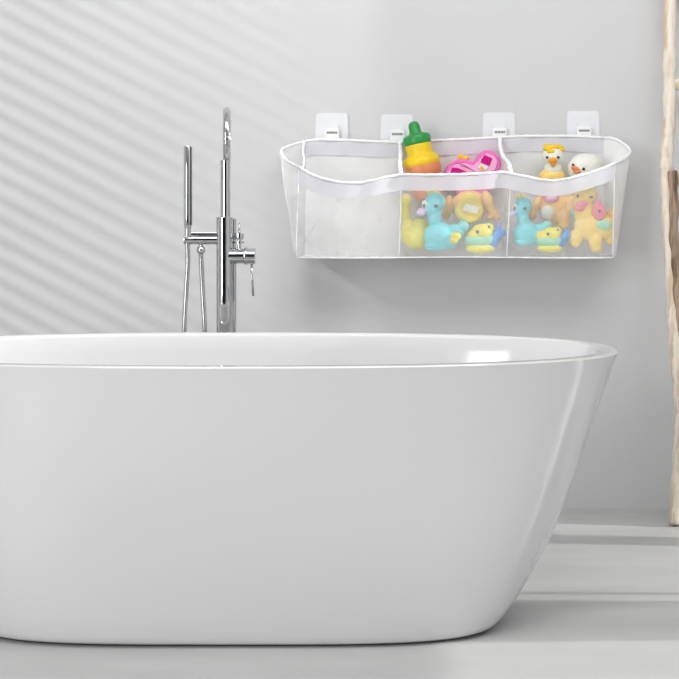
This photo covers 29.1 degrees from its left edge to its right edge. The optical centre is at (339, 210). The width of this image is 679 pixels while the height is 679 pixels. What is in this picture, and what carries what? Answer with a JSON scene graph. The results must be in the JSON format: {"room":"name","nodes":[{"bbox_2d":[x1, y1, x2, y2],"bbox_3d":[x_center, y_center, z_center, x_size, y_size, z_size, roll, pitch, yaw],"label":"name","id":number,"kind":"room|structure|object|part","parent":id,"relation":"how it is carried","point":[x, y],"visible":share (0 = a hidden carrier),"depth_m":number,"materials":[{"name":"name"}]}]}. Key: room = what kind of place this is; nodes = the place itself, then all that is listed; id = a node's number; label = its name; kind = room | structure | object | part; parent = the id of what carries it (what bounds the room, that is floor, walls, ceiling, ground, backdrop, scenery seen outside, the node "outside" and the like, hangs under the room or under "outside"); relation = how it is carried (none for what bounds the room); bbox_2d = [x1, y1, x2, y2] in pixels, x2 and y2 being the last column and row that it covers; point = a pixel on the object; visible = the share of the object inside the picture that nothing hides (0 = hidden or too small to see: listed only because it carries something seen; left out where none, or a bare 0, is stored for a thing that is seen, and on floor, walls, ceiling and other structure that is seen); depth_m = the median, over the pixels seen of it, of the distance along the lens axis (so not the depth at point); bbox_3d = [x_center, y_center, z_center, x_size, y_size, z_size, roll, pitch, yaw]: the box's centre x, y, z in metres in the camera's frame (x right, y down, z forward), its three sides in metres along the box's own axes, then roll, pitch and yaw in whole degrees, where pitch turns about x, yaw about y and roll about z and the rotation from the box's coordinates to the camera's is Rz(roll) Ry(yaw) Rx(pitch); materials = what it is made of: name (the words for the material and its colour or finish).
{"room":"bathroom","nodes":[
{"label":"bathroom","id":0,"kind":"room"},
{"bbox_2d":[0,0,678,507],"bbox_3d":[-0.225,-0.680,4.000,4.350,3.150,0.120,0,0,0],"label":"wall","id":1,"kind":"structure","parent":0,"point":[101,101],"depth_m":3.94,"materials":[{"name":"paint"}]},
{"bbox_2d":[315,113,348,138],"bbox_3d":[-0.023,-0.248,3.929,0.101,0.093,0.021,0,0,0],"label":"hook","id":2,"kind":"object","parent":1,"relation":"attached to","point":[328,125],"visible":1,"depth_m":3.94,"materials":[{"name":"white plastic"}]},
{"bbox_2d":[380,114,412,140],"bbox_3d":[0.173,-0.244,3.929,0.101,0.093,0.021,0,0,0],"label":"hook","id":3,"kind":"object","parent":1,"relation":"attached to","point":[393,126],"visible":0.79,"depth_m":3.94,"materials":[{"name":"white plastic"}]},
{"bbox_2d":[482,112,515,136],"bbox_3d":[0.480,-0.250,3.929,0.101,0.093,0.021,0,0,0],"label":"hook","id":4,"kind":"object","parent":1,"relation":"attached to","point":[494,123],"visible":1,"depth_m":3.94,"materials":[{"name":"white plastic"}]},
{"bbox_2d":[280,134,631,258],"bbox_3d":[0.342,-0.046,3.823,1.034,0.366,0.197,0,0,0],"label":"bag","id":5,"kind":"object","parent":4,"relation":"hanging from","point":[354,187],"visible":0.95,"depth_m":3.91,"materials":[{"name":"fabric"}]},
{"bbox_3d":[-0.140,-0.036,3.836,0.064,0.344,0.166,0,0,5],"label":"panel","id":6,"kind":"part","parent":5,"relation":"part of","materials":[{"name":"white fabric"}]},
{"bbox_2d":[398,194,428,248],"bbox_3d":[0.218,0.031,3.835,0.092,0.163,0.060,0,0,0],"label":"rubber duck","id":7,"kind":"object","parent":5,"relation":"in","point":[412,231],"visible":0.86,"depth_m":3.82},
{"bbox_2d":[403,121,442,200],"bbox_3d":[0.246,-0.147,3.858,0.117,0.236,0.111,0,0,31],"label":"bottle","id":8,"kind":"object","parent":5,"relation":"in","point":[421,158],"visible":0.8,"depth_m":3.82,"materials":[{"name":"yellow plastic"}]},
{"bbox_2d":[416,191,468,250],"bbox_3d":[0.298,0.024,3.784,0.152,0.183,0.064,0,0,0],"label":"toy","id":9,"kind":"object","parent":5,"relation":"on","point":[438,236],"visible":0.99,"depth_m":3.76,"materials":[{"name":"teal plastic"}]},
{"bbox_3d":[0.335,0.133,3.828,0.923,0.004,0.175,0,0,0],"label":"panel","id":10,"kind":"part","parent":5,"relation":"part of","materials":[{"name":"white fabric"}]},
{"bbox_2d":[455,193,482,223],"bbox_3d":[0.377,-0.008,3.806,0.081,0.091,0.052,0,0,0],"label":"toy","id":11,"kind":"object","parent":5,"relation":"in","point":[469,209],"visible":0.97,"depth_m":3.79,"materials":[{"name":"yellow plastic"}]},
{"bbox_2d":[442,190,499,220],"bbox_3d":[0.386,-0.015,3.849,0.170,0.093,0.050,0,0,4],"label":"toy","id":12,"kind":"object","parent":5,"relation":"in","point":[487,202],"visible":0.59,"depth_m":3.83,"materials":[{"name":"orange plastic"}]},
{"bbox_2d":[444,150,500,193],"bbox_3d":[0.394,-0.112,3.882,0.167,0.138,0.061,0,0,0],"label":"boat","id":13,"kind":"object","parent":5,"relation":"in","point":[486,160],"visible":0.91,"depth_m":3.85,"materials":[{"name":"pink plastic"}]},
{"bbox_3d":[0.392,-0.135,3.859,0.147,0.071,0.008,0,0,0],"label":"trim panel","id":14,"kind":"part","parent":13,"relation":"part of","materials":[{"name":"pink plastic"}]},
{"bbox_2d":[464,223,505,252],"bbox_3d":[0.421,0.079,3.792,0.122,0.088,0.056,0,0,-6],"label":"toy","id":15,"kind":"object","parent":5,"relation":"on","point":[482,238],"visible":1,"depth_m":3.77,"materials":[{"name":"yellow plastic"}]},
{"bbox_2d":[509,193,551,245],"bbox_3d":[0.552,0.025,3.799,0.127,0.154,0.054,0,0,0],"label":"toy","id":16,"kind":"object","parent":5,"relation":"in","point":[526,233],"visible":0.99,"depth_m":3.78,"materials":[{"name":"teal plastic"}]},
{"bbox_2d":[529,194,573,230],"bbox_3d":[0.627,-0.017,3.849,0.143,0.154,0.061,0,0,0],"label":"toy","id":17,"kind":"object","parent":5,"relation":"in","point":[558,210],"visible":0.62,"depth_m":3.83,"materials":[{"name":"orange plastic"}]},
{"bbox_2d":[539,143,564,178],"bbox_3d":[0.626,-0.136,3.861,0.067,0.126,0.068,0,0,44],"label":"toy","id":18,"kind":"object","parent":5,"relation":"in","point":[552,156],"visible":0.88,"depth_m":3.84,"materials":[{"name":"white plastic"}]},
{"bbox_2d":[536,227,570,251],"bbox_3d":[0.620,0.083,3.787,0.104,0.074,0.048,0,0,-6],"label":"toy","id":19,"kind":"object","parent":5,"relation":"in","point":[552,239],"visible":1,"depth_m":3.77,"materials":[{"name":"yellow plastic"}]},
{"bbox_2d":[568,154,601,187],"bbox_3d":[0.722,-0.116,3.856,0.101,0.105,0.066,0,0,-12],"label":"toy","id":20,"kind":"object","parent":5,"relation":"in","point":[581,163],"visible":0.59,"depth_m":3.83,"materials":[{"name":"white plastic"}]},
{"bbox_2d":[569,188,616,251],"bbox_3d":[0.739,0.023,3.785,0.146,0.191,0.057,0,0,0],"label":"toy","id":21,"kind":"object","parent":5,"relation":"on","point":[593,224],"visible":0.96,"depth_m":3.77,"materials":[{"name":"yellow plastic"}]},
{"bbox_3d":[0.819,-0.043,3.833,0.072,0.351,0.165,0,0,0],"label":"panel","id":22,"kind":"part","parent":5,"relation":"part of","materials":[{"name":"white fabric"}]},
{"bbox_2d":[566,111,599,135],"bbox_3d":[0.733,-0.254,3.929,0.101,0.093,0.021,0,0,0],"label":"hook","id":23,"kind":"object","parent":1,"relation":"attached to","point":[586,123],"visible":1,"depth_m":3.94,"materials":[{"name":"white plastic"}]},
{"bbox_2d":[0,508,678,678],"bbox_3d":[-0.225,0.945,0.870,4.350,0.100,6.540,0,0,0],"label":"floor","id":24,"kind":"structure","parent":0,"point":[600,600],"depth_m":2.70,"materials":[{"name":"concrete"}]},
{"bbox_2d":[182,107,255,331],"bbox_3d":[-0.299,0.311,3.473,0.173,1.167,0.216,0,0,-43],"label":"mixer","id":25,"kind":"object","parent":24,"relation":"on","point":[225,236],"visible":0.62,"depth_m":3.49,"materials":[{"name":"silver metal"}]},
{"bbox_3d":[-0.371,0.077,3.500,0.090,0.025,0.025,0,0,0],"label":"shower arm","id":26,"kind":"part","parent":25,"relation":"part of","materials":[{"name":"silver metal"}]},
{"bbox_2d":[196,244,205,257],"bbox_3d":[-0.370,0.106,3.500,0.025,0.040,0.025,0,0,0],"label":"outlet","id":27,"kind":"object","parent":25,"relation":"attached to","point":[200,249],"depth_m":3.49,"materials":[{"name":"silver metal"}]},
{"bbox_2d":[191,232,216,235],"bbox_3d":[-0.361,0.061,3.500,0.072,0.009,0.020,0,0,0],"label":"pipe","id":28,"kind":"object","parent":25,"relation":"attached to","point":[192,233],"depth_m":3.49,"materials":[{"name":"silver metal"}]},
{"bbox_3d":[-0.295,-0.202,3.425,0.021,0.140,0.171,0,0,-5],"label":"spout","id":29,"kind":"part","parent":25,"relation":"part of","materials":[{"name":"silver metal"}]},
{"bbox_3d":[-0.268,0.082,3.500,0.027,0.045,0.027,0,0,0],"label":"diverter knob","id":30,"kind":"part","parent":25,"relation":"part of","materials":[{"name":"silver metal"}]},
{"bbox_3d":[-0.233,0.182,3.500,0.012,0.091,0.007,0,0,0],"label":"lever","id":31,"kind":"part","parent":25,"relation":"part of","materials":[{"name":"silver metal"}]},
{"bbox_2d":[0,332,617,645],"bbox_3d":[-0.226,0.603,2.977,1.702,0.585,0.753,0,0,0],"label":"bathtub","id":32,"kind":"object","parent":24,"relation":"on","point":[157,488],"visible":1,"depth_m":2.65,"materials":[{"name":"white ceramic"}]},
{"bbox_2d":[659,0,678,524],"bbox_3d":[1.159,-0.064,3.814,0.448,1.912,0.228,0,0,0],"label":"wooden ladder","id":33,"kind":"object","parent":24,"relation":"on","point":[669,181],"visible":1,"depth_m":3.79,"materials":[{"name":"beige wood"}]}
]}

